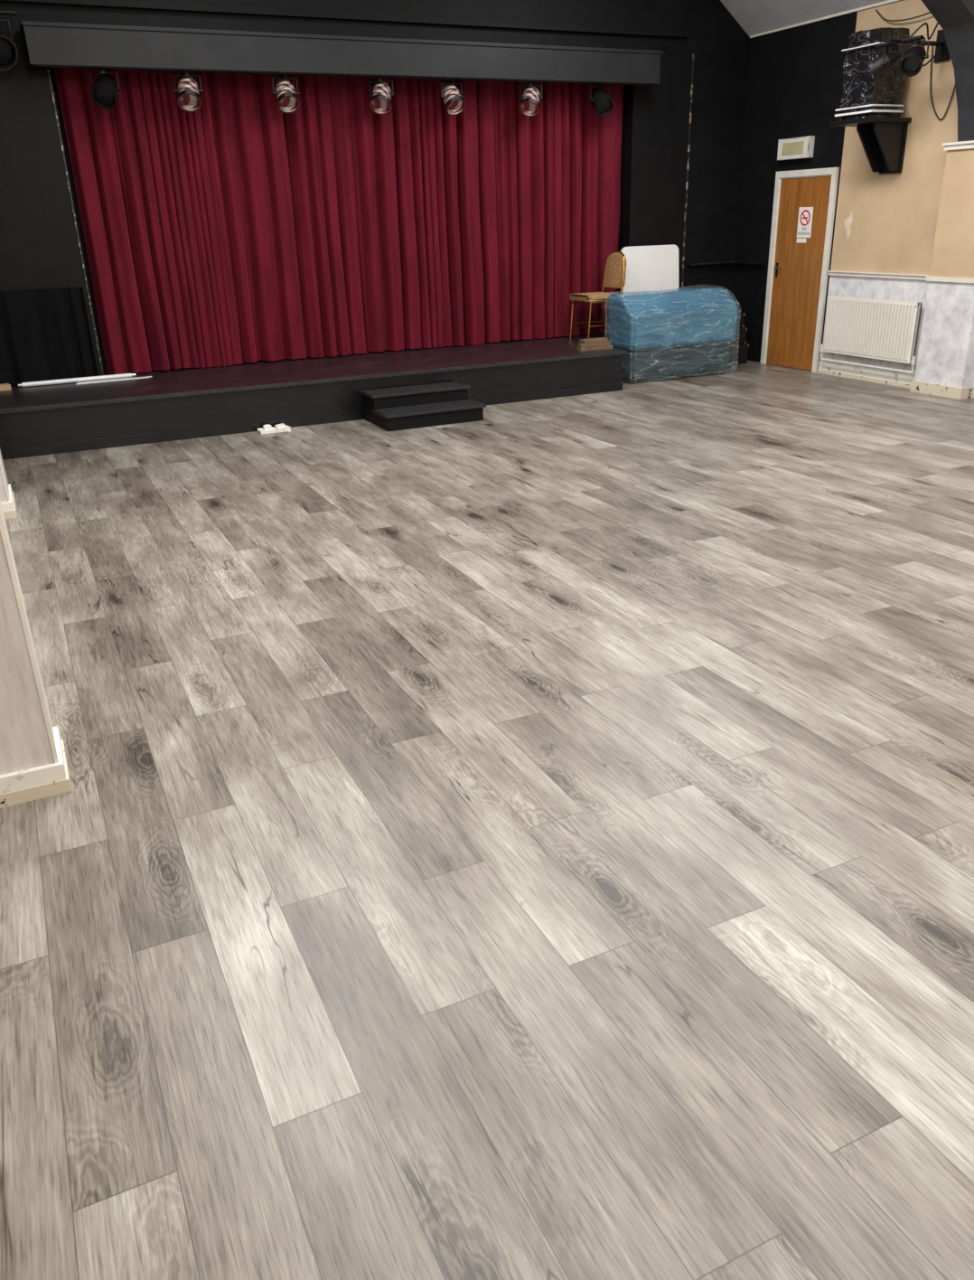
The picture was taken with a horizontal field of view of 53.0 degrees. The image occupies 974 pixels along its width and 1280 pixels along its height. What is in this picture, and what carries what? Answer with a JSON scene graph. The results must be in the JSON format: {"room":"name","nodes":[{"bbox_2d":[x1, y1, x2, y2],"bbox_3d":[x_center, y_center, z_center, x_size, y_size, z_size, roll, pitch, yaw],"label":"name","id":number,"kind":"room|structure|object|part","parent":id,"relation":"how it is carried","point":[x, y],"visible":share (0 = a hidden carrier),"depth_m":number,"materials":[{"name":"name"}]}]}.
{"room":"community hall","nodes":[
{"label":"community hall","id":0,"kind":"room"},
{"bbox_2d":[0,467,8,502],"bbox_3d":[-3.512,-2.337,5.529,0.817,3.393,0.495,-12,25,-23],"label":"wall","id":1,"kind":"structure","parent":0,"point":[3,494],"depth_m":6.08,"materials":[{"name":"beige paint"}]},
{"bbox_2d":[0,450,9,501],"bbox_3d":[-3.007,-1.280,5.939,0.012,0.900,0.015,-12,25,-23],"label":"trim","id":2,"kind":"structure","parent":1,"relation":"attached to","point":[1,465],"depth_m":6.06,"materials":[{"name":"white paint"}]},
{"bbox_2d":[0,483,17,518],"bbox_3d":[-3.455,-0.829,6.186,0.841,0.100,0.541,-12,25,-23],"label":"baseboard","id":3,"kind":"structure","parent":1,"relation":"attached to","point":[7,506],"depth_m":6.12,"materials":[{"name":"white wood"}]},
{"bbox_2d":[0,530,55,775],"bbox_3d":[-1.860,-1.033,2.401,0.878,3.393,0.248,-12,25,-23],"label":"wall","id":4,"kind":"structure","parent":0,"point":[24,741],"depth_m":2.98,"materials":[{"name":"beige paint"}]},
{"bbox_2d":[0,499,58,762],"bbox_3d":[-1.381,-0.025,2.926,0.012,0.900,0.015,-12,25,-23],"label":"trim","id":5,"kind":"structure","parent":4,"relation":"attached to","point":[2,526],"depth_m":2.93,"materials":[{"name":"white paint"}]},
{"bbox_2d":[0,726,71,808],"bbox_3d":[-1.803,0.475,3.058,0.902,0.100,0.294,-12,25,-23],"label":"baseboard","id":6,"kind":"structure","parent":4,"relation":"attached to","point":[53,772],"depth_m":3.08,"materials":[{"name":"white wood"}]},
{"bbox_2d":[0,0,750,385],"bbox_3d":[-1.244,-4.955,9.356,9.275,5.032,0.300,-12,25,-23],"label":"wall","id":7,"kind":"structure","parent":0,"point":[720,46],"depth_m":9.94,"materials":[{"name":"black paint"}]},
{"bbox_2d":[0,9,17,15],"bbox_3d":[-4.069,-4.881,7.595,0.742,0.040,0.250,-12,25,-23],"label":"bar","id":8,"kind":"object","parent":7,"relation":"attached to","point":[4,12],"visible":1,"depth_m":7.62,"materials":[{"name":"black metal"}]},
{"bbox_2d":[0,18,18,71],"bbox_3d":[-3.871,-4.672,7.646,0.331,0.395,0.410,-12,25,-23],"label":"spotlight","id":9,"kind":"object","parent":8,"relation":"attached to","point":[8,49],"visible":1,"depth_m":7.64,"materials":[{"name":"black metal"}]},
{"bbox_2d":[0,68,102,376],"bbox_3d":[-4.364,-3.394,8.195,1.746,2.462,0.030,-12,25,-23],"label":"wall panel","id":10,"kind":"object","parent":7,"relation":"attached to","point":[40,249],"depth_m":8.29,"materials":[{"name":"black paint"}]},
{"bbox_2d":[47,69,103,375],"bbox_3d":[-3.574,-3.556,8.514,0.015,2.462,0.012,-12,25,-23],"label":"trim","id":11,"kind":"structure","parent":7,"relation":"attached to","point":[49,74],"depth_m":8.46,"materials":[{"name":"black metal"}]},
{"bbox_2d":[54,67,623,374],"bbox_3d":[-1.044,-4.226,9.694,5.625,2.622,0.233,-12,25,-23],"label":"stage curtain","id":12,"kind":"object","parent":7,"relation":"hanging from","point":[236,229],"visible":0.9,"depth_m":9.50,"materials":[{"name":"red fabric"}]},
{"bbox_2d":[19,20,662,116],"bbox_3d":[-0.972,-5.170,8.978,5.993,0.596,0.368,-12,25,-23],"label":"lighting pelmet","id":13,"kind":"object","parent":7,"relation":"attached to","point":[64,45],"depth_m":8.64,"materials":[{"name":"black metal"}]},
{"bbox_3d":[-3.159,-4.486,8.059,0.201,0.181,0.159,-12,25,-23],"label":"colour frame","id":14,"kind":"part","parent":13,"relation":"part of","materials":[{"name":"black metal"}]},
{"bbox_3d":[-3.170,-4.567,8.102,0.246,0.296,0.295,-12,25,-23],"label":"stage spotlight","id":15,"kind":"part","parent":13,"relation":"part of","materials":[{"name":"black metal"}]},
{"bbox_3d":[-2.553,-4.689,8.348,0.241,0.300,0.250,12,27,28],"label":"stage spotlight","id":16,"kind":"part","parent":13,"relation":"part of","materials":[{"name":"silver metal"}]},
{"bbox_3d":[-2.546,-4.608,8.345,0.202,0.154,0.181,-12,25,-23],"label":"colour frame","id":17,"kind":"part","parent":13,"relation":"part of","materials":[{"name":"silver metal"}]},
{"bbox_3d":[-1.779,-4.855,8.678,0.241,0.300,0.250,6,25,18],"label":"stage spotlight","id":18,"kind":"part","parent":13,"relation":"part of","materials":[{"name":"silver metal"}]},
{"bbox_3d":[-1.765,-4.775,8.677,0.202,0.154,0.181,-18,28,-33],"label":"colour frame","id":19,"kind":"part","parent":13,"relation":"part of","materials":[{"name":"silver metal"}]},
{"bbox_3d":[-0.981,-5.197,8.984,5.873,0.040,0.040,-12,25,-23],"label":"lamp rail","id":20,"kind":"part","parent":13,"relation":"part of","materials":[{"name":"black metal"}]},
{"bbox_3d":[-0.984,-4.948,9.021,0.202,0.154,0.181,-4,23,-4],"label":"colour frame","id":21,"kind":"part","parent":13,"relation":"part of","materials":[{"name":"silver metal"}]},
{"bbox_3d":[-0.979,-5.029,9.024,0.250,0.300,0.241,-20,29,-35],"label":"stage spotlight","id":22,"kind":"part","parent":13,"relation":"part of","materials":[{"name":"silver metal"}]},
{"bbox_3d":[-0.324,-5.168,9.301,0.250,0.300,0.241,5,24,15],"label":"stage spotlight","id":23,"kind":"part","parent":13,"relation":"part of","materials":[{"name":"silver metal"}]},
{"bbox_3d":[-0.301,-5.090,9.303,0.181,0.154,0.202,20,31,41],"label":"colour frame","id":24,"kind":"part","parent":13,"relation":"part of","materials":[{"name":"silver metal"}]},
{"bbox_3d":[0.419,-5.252,9.627,0.202,0.154,0.181,0,23,3],"label":"colour frame","id":25,"kind":"part","parent":13,"relation":"part of","materials":[{"name":"silver metal"}]},
{"bbox_3d":[0.429,-5.333,9.629,0.250,0.300,0.241,-15,27,-28],"label":"stage spotlight","id":26,"kind":"part","parent":13,"relation":"part of","materials":[{"name":"silver metal"}]},
{"bbox_3d":[1.158,-5.497,9.952,0.246,0.296,0.295,-21,30,-38],"label":"stage spotlight","id":27,"kind":"part","parent":13,"relation":"part of","materials":[{"name":"black metal"}]},
{"bbox_3d":[1.189,-5.419,9.915,0.201,0.181,0.159,-21,30,-38],"label":"colour frame","id":28,"kind":"part","parent":13,"relation":"part of","materials":[{"name":"black metal"}]},
{"bbox_2d":[0,0,688,37],"bbox_3d":[-1.509,-5.595,8.736,8.002,0.050,0.060,-12,25,-23],"label":"trim","id":29,"kind":"structure","parent":7,"relation":"attached to","point":[116,4],"depth_m":8.80,"materials":[{"name":"black paint"}]},
{"bbox_2d":[628,52,692,288],"bbox_3d":[1.898,-4.713,10.884,0.739,3.164,0.030,-12,25,-23],"label":"wall panel","id":30,"kind":"object","parent":7,"relation":"attached to","point":[660,120],"depth_m":10.63,"materials":[{"name":"black paint"}]},
{"bbox_2d":[681,54,694,288],"bbox_3d":[2.233,-4.783,11.022,0.018,3.164,0.040,-12,25,-23],"label":"trim","id":31,"kind":"structure","parent":7,"relation":"attached to","point":[692,70],"depth_m":10.81,"materials":[{"name":"black wood"}]},
{"bbox_2d":[687,260,764,266],"bbox_3d":[2.719,-4.299,11.163,0.665,0.044,0.561,-12,25,-23],"label":"pipe","id":32,"kind":"object","parent":7,"relation":"attached to","point":[726,262],"visible":1,"depth_m":11.30,"materials":[{"name":"black metal"}]},
{"bbox_2d":[0,360,973,1279],"bbox_3d":[1.622,-0.422,5.021,8.943,0.001,12.540,-12,25,-23],"label":"floor","id":33,"kind":"structure","parent":0,"point":[530,840],"depth_m":2.77,"materials":[{"name":"grey laminate"}]},
{"bbox_2d":[257,423,291,433],"bbox_3d":[-1.847,-1.834,8.447,0.273,0.062,0.107,-12,25,-23],"label":"box","id":34,"kind":"object","parent":33,"relation":"on","point":[280,428],"visible":1,"depth_m":8.42,"materials":[{"name":"white plastic"}]},
{"bbox_2d":[0,333,626,460],"bbox_3d":[-1.634,-2.405,9.338,7.153,0.391,1.562,-12,25,-23],"label":"stage","id":35,"kind":"object","parent":33,"relation":"on","point":[172,404],"visible":0.84,"depth_m":8.63,"materials":[{"name":"paint"}]},
{"bbox_2d":[0,383,11,391],"bbox_3d":[-4.229,-2.189,8.469,0.170,0.045,0.117,-15,27,-28],"label":"cardboard piece","id":36,"kind":"object","parent":35,"relation":"on","point":[5,386],"visible":1,"depth_m":8.45,"materials":[{"name":"brown cardboard"}]},
{"bbox_2d":[0,286,98,385],"bbox_3d":[-4.307,-2.590,8.444,1.663,0.790,0.059,-12,25,-23],"label":"curtain","id":37,"kind":"object","parent":35,"relation":"on","point":[45,334],"visible":0.94,"depth_m":8.62,"materials":[{"name":"black fabric"}]},
{"bbox_2d":[18,372,135,387],"bbox_3d":[-3.674,-2.335,8.769,0.995,0.042,0.043,-13,26,-24],"label":"fluorescent tube","id":38,"kind":"object","parent":35,"relation":"on","point":[133,374],"visible":1,"depth_m":8.75,"materials":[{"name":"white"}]},
{"bbox_2d":[76,376,151,384],"bbox_3d":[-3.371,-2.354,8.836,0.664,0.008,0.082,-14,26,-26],"label":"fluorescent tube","id":39,"kind":"object","parent":35,"relation":"on","point":[113,380],"visible":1,"depth_m":8.80,"materials":[{"name":"white glass"}]},
{"bbox_2d":[577,345,613,351],"bbox_3d":[1.097,-2.951,9.876,0.380,0.034,0.066,-12,25,-23],"label":"timber offcut","id":40,"kind":"object","parent":35,"relation":"on","point":[606,347],"visible":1,"depth_m":9.84,"materials":[{"name":"brown wood"}]},
{"bbox_2d":[578,341,610,348],"bbox_3d":[1.081,-2.984,9.864,0.338,0.034,0.066,-12,25,-23],"label":"timber offcut","id":41,"kind":"object","parent":40,"relation":"on","point":[580,345],"visible":1,"depth_m":9.83,"materials":[{"name":"brown wood"}]},
{"bbox_2d":[579,337,608,343],"bbox_3d":[1.080,-3.028,9.875,0.280,0.036,0.099,-12,25,-23],"label":"timber offcut","id":42,"kind":"object","parent":41,"relation":"on","point":[601,339],"visible":1,"depth_m":9.84,"materials":[{"name":"brown wood"}]},
{"bbox_2d":[569,250,626,338],"bbox_3d":[1.205,-3.723,10.560,0.495,0.897,0.410,-12,25,-23],"label":"banquet chair","id":43,"kind":"object","parent":35,"relation":"on","point":[615,270],"visible":0.91,"depth_m":10.50,"materials":[{"name":"gold metal"}]},
{"bbox_3d":[0.930,-3.527,10.728,0.052,0.419,0.022,-12,25,-23],"label":"leg","id":44,"kind":"part","parent":43,"relation":"part of","materials":[{"name":"gold metal"}]},
{"bbox_3d":[1.093,-3.395,10.412,0.052,0.419,0.022,-12,25,-23],"label":"leg","id":45,"kind":"part","parent":43,"relation":"part of","materials":[{"name":"gold metal"}]},
{"bbox_3d":[1.195,-3.565,10.622,0.419,0.258,0.400,-12,25,-23],"label":"frame rail","id":46,"kind":"part","parent":43,"relation":"part of","materials":[{"name":"gold metal"}]},
{"bbox_3d":[1.163,-3.707,10.546,0.400,0.065,0.410,-12,25,-23],"label":"seat","id":47,"kind":"part","parent":43,"relation":"part of","materials":[{"name":"beige fabric"}]},
{"bbox_3d":[1.302,-3.794,10.787,0.072,0.840,0.060,-12,25,-23],"label":"leg","id":48,"kind":"part","parent":43,"relation":"part of","materials":[{"name":"gold metal"}]},
{"bbox_3d":[1.386,-3.992,10.542,0.077,0.360,0.369,-12,25,-23],"label":"backrest","id":49,"kind":"part","parent":43,"relation":"part of","materials":[{"name":"beige fabric"}]},
{"bbox_3d":[1.387,-4.020,10.531,0.055,0.340,0.392,-12,25,-23],"label":"frame","id":50,"kind":"part","parent":43,"relation":"part of","materials":[{"name":"gold metal"}]},
{"bbox_3d":[1.449,-3.675,10.502,0.072,0.840,0.060,-12,25,-23],"label":"leg","id":51,"kind":"part","parent":43,"relation":"part of","materials":[{"name":"gold metal"}]},
{"bbox_2d":[360,381,486,431],"bbox_3d":[-0.572,-2.091,8.702,0.940,0.260,0.666,-12,25,-23],"label":"steps","id":52,"kind":"structure","parent":33,"relation":"on","point":[442,403],"depth_m":8.59,"materials":[{"name":"paint"}]},
{"bbox_2d":[621,244,678,292],"bbox_3d":[1.846,-3.748,11.037,0.751,1.318,0.165,-12,25,-23],"label":"folding table","id":53,"kind":"object","parent":33,"relation":"on","point":[655,268],"visible":0.45,"depth_m":10.88,"materials":[{"name":"plastic"}]},
{"bbox_2d":[607,287,739,384],"bbox_3d":[2.000,-3.304,10.509,1.412,0.910,0.596,-12,25,-23],"label":"furniture","id":54,"kind":"object","parent":33,"relation":"on","point":[677,332],"visible":0.99,"depth_m":10.30,"materials":[{"name":"blue"}]},
{"bbox_2d":[730,343,749,365],"bbox_3d":[2.800,-3.371,11.478,0.375,0.220,0.422,-12,25,-23],"label":"equipment case","id":55,"kind":"object","parent":33,"relation":"on","point":[739,352],"visible":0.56,"depth_m":11.35,"materials":[{"name":"black metal"}]},
{"bbox_2d":[732,327,747,345],"bbox_3d":[2.787,-3.554,11.395,0.326,0.178,0.388,-12,25,-23],"label":"equipment case","id":56,"kind":"object","parent":55,"relation":"on","point":[740,338],"visible":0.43,"depth_m":11.29,"materials":[{"name":"black metal"}]},
{"bbox_2d":[737,312,745,328],"bbox_3d":[2.790,-3.711,11.331,0.276,0.158,0.322,-12,25,-23],"label":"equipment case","id":57,"kind":"object","parent":56,"relation":"on","point":[741,315],"visible":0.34,"depth_m":11.25,"materials":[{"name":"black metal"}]},
{"bbox_2d":[720,0,887,37],"bbox_3d":[1.513,-4.270,3.342,9.009,1.700,12.610,-12,25,-23],"label":"ceiling","id":58,"kind":"structure","parent":0,"point":[754,16],"depth_m":9.98,"materials":[{"name":"white paint"}]},
{"bbox_2d":[732,0,973,397],"bbox_3d":[5.697,-2.848,6.058,0.150,3.403,12.640,-12,25,-23],"label":"wall","id":59,"kind":"structure","parent":0,"point":[795,81],"depth_m":9.81,"materials":[{"name":"paint"}]},
{"bbox_2d":[777,135,815,159],"bbox_3d":[3.255,-5.186,10.298,0.079,0.200,0.470,-12,25,-23],"label":"exit sign","id":60,"kind":"object","parent":59,"relation":"attached to","point":[795,147],"visible":1,"depth_m":10.24,"materials":[{"name":"white paint"}]},
{"bbox_3d":[3.221,-5.178,10.284,0.005,0.116,0.320,-12,25,-23],"label":"panel","id":61,"kind":"part","parent":60,"relation":"part of","materials":[{"name":"beige plastic"}]},
{"bbox_2d":[766,176,831,370],"bbox_3d":[3.371,-3.975,10.655,0.063,1.939,0.754,-12,25,-23],"label":"door","id":62,"kind":"structure","parent":59,"relation":"in","point":[798,266],"depth_m":10.66,"materials":[{"name":"brown wood"}]},
{"bbox_3d":[3.241,-4.117,10.866,0.047,0.150,0.120,-12,25,-23],"label":"handle","id":63,"kind":"part","parent":62,"relation":"part of","materials":[{"name":"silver metal"}]},
{"bbox_2d":[797,238,806,243],"bbox_3d":[3.384,-4.296,10.501,0.002,0.042,0.145,-12,25,-23],"label":"paper note","id":64,"kind":"object","parent":62,"relation":"attached to","point":[804,240],"visible":1,"depth_m":10.49,"materials":[{"name":"white paper"}]},
{"bbox_2d":[797,207,813,237],"bbox_3d":[3.389,-4.451,10.407,0.003,0.300,0.210,-12,25,-23],"label":"no smoking sign","id":65,"kind":"object","parent":62,"relation":"attached to","point":[805,213],"visible":1,"depth_m":10.40,"materials":[{"name":"paper"}]},
{"bbox_2d":[761,167,839,372],"bbox_3d":[3.383,-4.010,10.646,0.035,2.021,0.908,-12,25,-23],"label":"trim","id":66,"kind":"structure","parent":59,"relation":"attached to","point":[833,172],"depth_m":10.49,"materials":[{"name":"white paint"}]},
{"bbox_2d":[750,0,900,37],"bbox_3d":[3.925,-5.694,8.552,0.020,0.022,4.920,-12,25,-23],"label":"trim","id":67,"kind":"structure","parent":59,"relation":"attached to","point":[888,1],"depth_m":9.64,"materials":[{"name":"white paint"}]},
{"bbox_2d":[845,210,853,238],"bbox_3d":[3.670,-4.215,9.915,0.002,0.263,0.109,-12,25,-23],"label":"paint patch","id":68,"kind":"object","parent":59,"relation":"attached to","point":[848,221],"depth_m":9.91,"materials":[{"name":"beige paint"}]},
{"bbox_2d":[820,357,914,374],"bbox_3d":[3.892,-2.812,9.996,0.079,0.022,1.259,-12,25,-23],"label":"pipe","id":69,"kind":"object","parent":59,"relation":"attached to","point":[822,359],"visible":1,"depth_m":9.93,"materials":[{"name":"white metal"}]},
{"bbox_2d":[829,116,912,174],"bbox_3d":[3.587,-4.647,9.209,0.528,0.459,0.495,-12,25,-23],"label":"bracket","id":70,"kind":"object","parent":59,"relation":"attached to","point":[883,143],"visible":1,"depth_m":9.12,"materials":[{"name":"black metal"}]},
{"bbox_2d":[829,116,912,126],"bbox_3d":[3.582,-4.840,9.125,0.528,0.038,0.495,-12,25,-23],"label":"shelf","id":71,"kind":"object","parent":70,"relation":"attached to","point":[870,121],"depth_m":8.99,"materials":[{"name":"black metal"}]},
{"bbox_2d":[835,27,910,121],"bbox_3d":[3.562,-5.200,8.995,0.400,0.714,0.462,-12,25,-23],"label":"wall speaker","id":72,"kind":"object","parent":70,"relation":"on","point":[862,97],"visible":0.84,"depth_m":8.91,"materials":[{"name":"black plastic"}]},
{"bbox_3d":[3.848,-4.649,9.244,0.030,0.421,0.264,-12,25,-23],"label":"plate","id":73,"kind":"part","parent":70,"relation":"part of","materials":[{"name":"black metal"}]},
{"bbox_2d":[819,295,922,371],"bbox_3d":[3.870,-3.117,9.870,0.099,0.632,1.273,-12,25,-23],"label":"radiator","id":74,"kind":"object","parent":59,"relation":"attached to","point":[874,328],"visible":1,"depth_m":9.77,"materials":[{"name":"metal"}]},
{"bbox_2d":[828,270,930,280],"bbox_3d":[3.893,-3.608,9.656,0.035,0.045,1.411,-12,25,-23],"label":"trim","id":75,"kind":"structure","parent":59,"relation":"attached to","point":[831,272],"depth_m":9.67,"materials":[{"name":"white paint"}]},
{"bbox_2d":[818,360,973,399],"bbox_3d":[3.985,-2.619,9.779,0.158,0.125,1.973,-12,25,-23],"label":"baseboard","id":76,"kind":"structure","parent":59,"relation":"attached to","point":[881,374],"depth_m":9.75,"materials":[{"name":"white wood"}]},
{"bbox_2d":[875,9,931,21],"bbox_3d":[3.831,-5.648,8.739,0.064,0.159,0.996,-12,25,-23],"label":"cable","id":77,"kind":"object","parent":59,"relation":"attached to","point":[878,12],"visible":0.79,"depth_m":8.87,"materials":[{"name":"rubber"}]},
{"bbox_2d":[866,22,950,82],"bbox_3d":[3.724,-5.117,8.469,0.671,0.458,0.610,-12,25,-23],"label":"spotlight","id":78,"kind":"object","parent":59,"relation":"attached to","point":[942,53],"depth_m":8.47,"materials":[{"name":"black metal"}]},
{"bbox_3d":[3.405,-5.021,8.612,0.120,0.174,0.179,7,25,18],"label":"colour frame","id":79,"kind":"part","parent":78,"relation":"part of","materials":[{"name":"black metal"}]},
{"bbox_3d":[3.462,-5.055,8.575,0.251,0.263,0.251,-12,25,-23],"label":"stage spotlight","id":80,"kind":"part","parent":78,"relation":"part of","materials":[{"name":"black metal"}]},
{"bbox_3d":[3.586,-4.858,8.248,0.180,0.166,0.136,16,29,35],"label":"colour frame","id":81,"kind":"part","parent":78,"relation":"part of","materials":[{"name":"black metal"}]},
{"bbox_3d":[3.625,-4.925,8.269,0.264,0.269,0.228,-12,25,-23],"label":"stage spotlight","id":82,"kind":"part","parent":78,"relation":"part of","materials":[{"name":"black metal"}]},
{"bbox_3d":[4.016,-5.224,8.575,0.020,0.248,0.165,-12,25,-23],"label":"wall plate","id":83,"kind":"part","parent":78,"relation":"part of","materials":[{"name":"black metal"}]},
{"bbox_2d":[930,46,956,120],"bbox_3d":[4.040,-4.957,8.650,0.022,0.634,0.358,-12,25,-23],"label":"cable","id":84,"kind":"object","parent":59,"relation":"attached to","point":[938,117],"visible":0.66,"depth_m":8.73,"materials":[{"name":"rubber"}]},
{"bbox_2d":[914,148,973,387],"bbox_3d":[4.266,-3.277,8.814,0.140,2.082,0.544,-12,25,-23],"label":"wall","id":85,"kind":"structure","parent":0,"point":[946,347],"depth_m":8.82,"materials":[{"name":"paint"}]},
{"bbox_2d":[922,0,973,141],"bbox_3d":[3.347,-5.334,7.490,2.005,2.678,0.330,-12,25,-23],"label":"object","id":86,"kind":"structure","parent":85,"relation":"attached to","point":[955,17],"depth_m":8.02,"materials":[{"name":"paint"}]},
{"bbox_2d":[925,276,973,282],"bbox_3d":[4.258,-3.256,8.818,0.158,0.038,0.580,-12,25,-23],"label":"trim","id":87,"kind":"structure","parent":85,"relation":"attached to","point":[928,278],"depth_m":8.80,"materials":[{"name":"white paint"}]},
{"bbox_2d":[942,140,973,150],"bbox_3d":[4.221,-4.255,8.382,0.175,0.058,0.614,-12,25,-23],"label":"trim","id":88,"kind":"structure","parent":85,"relation":"on","point":[964,145],"depth_m":8.46,"materials":[{"name":"white paint"}]}
]}

